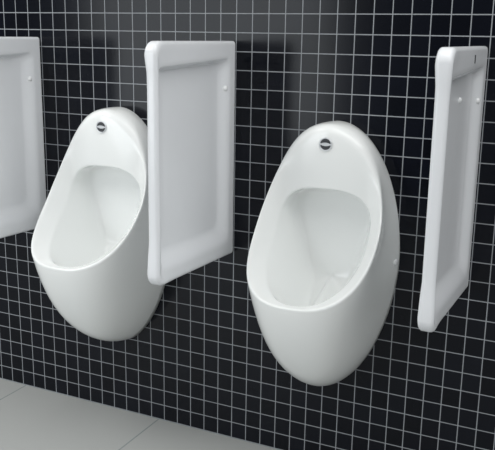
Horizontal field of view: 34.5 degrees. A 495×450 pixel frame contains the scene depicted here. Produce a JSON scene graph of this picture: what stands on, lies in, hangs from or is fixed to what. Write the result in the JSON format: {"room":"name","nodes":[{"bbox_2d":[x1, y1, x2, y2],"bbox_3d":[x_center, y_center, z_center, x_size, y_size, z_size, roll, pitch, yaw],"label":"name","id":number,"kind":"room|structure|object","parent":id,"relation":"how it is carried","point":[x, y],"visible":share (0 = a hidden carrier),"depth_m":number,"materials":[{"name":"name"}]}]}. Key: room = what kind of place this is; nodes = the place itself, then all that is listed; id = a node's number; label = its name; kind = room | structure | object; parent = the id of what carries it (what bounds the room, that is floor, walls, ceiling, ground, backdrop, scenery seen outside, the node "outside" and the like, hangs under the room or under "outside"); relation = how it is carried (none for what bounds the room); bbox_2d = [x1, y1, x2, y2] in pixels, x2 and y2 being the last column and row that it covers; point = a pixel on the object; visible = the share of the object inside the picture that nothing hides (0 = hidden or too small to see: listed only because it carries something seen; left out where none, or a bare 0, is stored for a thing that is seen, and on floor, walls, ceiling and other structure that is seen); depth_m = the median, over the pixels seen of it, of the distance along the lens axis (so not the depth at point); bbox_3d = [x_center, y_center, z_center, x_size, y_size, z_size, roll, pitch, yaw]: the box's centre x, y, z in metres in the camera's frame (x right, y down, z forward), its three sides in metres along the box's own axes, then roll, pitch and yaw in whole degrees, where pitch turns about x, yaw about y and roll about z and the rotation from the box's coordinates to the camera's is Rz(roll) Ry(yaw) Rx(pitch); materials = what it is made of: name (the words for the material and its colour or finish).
{"room":"public restroom","nodes":[
{"label":"public restroom","id":0,"kind":"room"},
{"bbox_2d":[0,378,278,449],"bbox_3d":[-1.034,1.170,1.166,6.400,0.100,4.120,7,15,25],"label":"floor","id":1,"kind":"structure","parent":0,"point":[31,418],"depth_m":2.84,"materials":[{"name":"tile"}]},
{"bbox_2d":[0,0,494,449],"bbox_3d":[-0.140,-0.548,2.606,6.400,2.600,0.120,7,15,25],"label":"wall","id":2,"kind":"structure","parent":0,"point":[203,360],"depth_m":2.54,"materials":[{"name":"black tile"}]},
{"bbox_2d":[0,37,45,237],"bbox_3d":[-0.854,-0.283,2.685,0.040,0.685,0.475,7,15,25],"label":"privacy screen","id":3,"kind":"object","parent":2,"relation":"attached to","point":[22,158],"visible":0.91,"depth_m":2.79,"materials":[{"name":"white ceramic"}]},
{"bbox_2d":[31,107,164,340],"bbox_3d":[-0.522,0.043,2.657,0.420,0.845,0.367,7,15,25],"label":"urinal","id":4,"kind":"object","parent":2,"relation":"attached to","point":[90,242],"visible":0.98,"depth_m":2.66,"materials":[{"name":"white ceramic"}]},
{"bbox_2d":[51,166,139,266],"bbox_3d":[-0.516,0.010,2.660,0.285,0.394,0.311,7,15,25],"label":"bowl","id":5,"kind":"object","parent":4,"relation":"on","point":[97,206],"depth_m":2.77,"materials":[{"name":"white ceramic"}]},
{"bbox_2d":[144,41,234,285],"bbox_3d":[-0.158,-0.194,2.360,0.040,0.685,0.475,7,15,25],"label":"privacy screen","id":6,"kind":"object","parent":2,"relation":"attached to","point":[191,84],"visible":1,"depth_m":2.33,"materials":[{"name":"white ceramic"}]},
{"bbox_2d":[247,121,399,385],"bbox_3d":[0.189,0.135,2.324,0.420,0.845,0.367,7,15,25],"label":"urinal","id":7,"kind":"object","parent":2,"relation":"attached to","point":[323,259],"visible":1,"depth_m":2.34,"materials":[{"name":"white ceramic"}]},
{"bbox_2d":[268,188,369,306],"bbox_3d":[0.195,0.102,2.328,0.285,0.394,0.311,7,15,25],"label":"bowl","id":8,"kind":"object","parent":7,"relation":"on","point":[319,238],"depth_m":2.44,"materials":[{"name":"white ceramic"}]},
{"bbox_2d":[417,46,487,331],"bbox_3d":[0.531,-0.106,2.038,0.040,0.685,0.475,7,15,25],"label":"privacy screen","id":9,"kind":"object","parent":2,"relation":"attached to","point":[460,72],"visible":1,"depth_m":2.00,"materials":[{"name":"white ceramic"}]}
]}

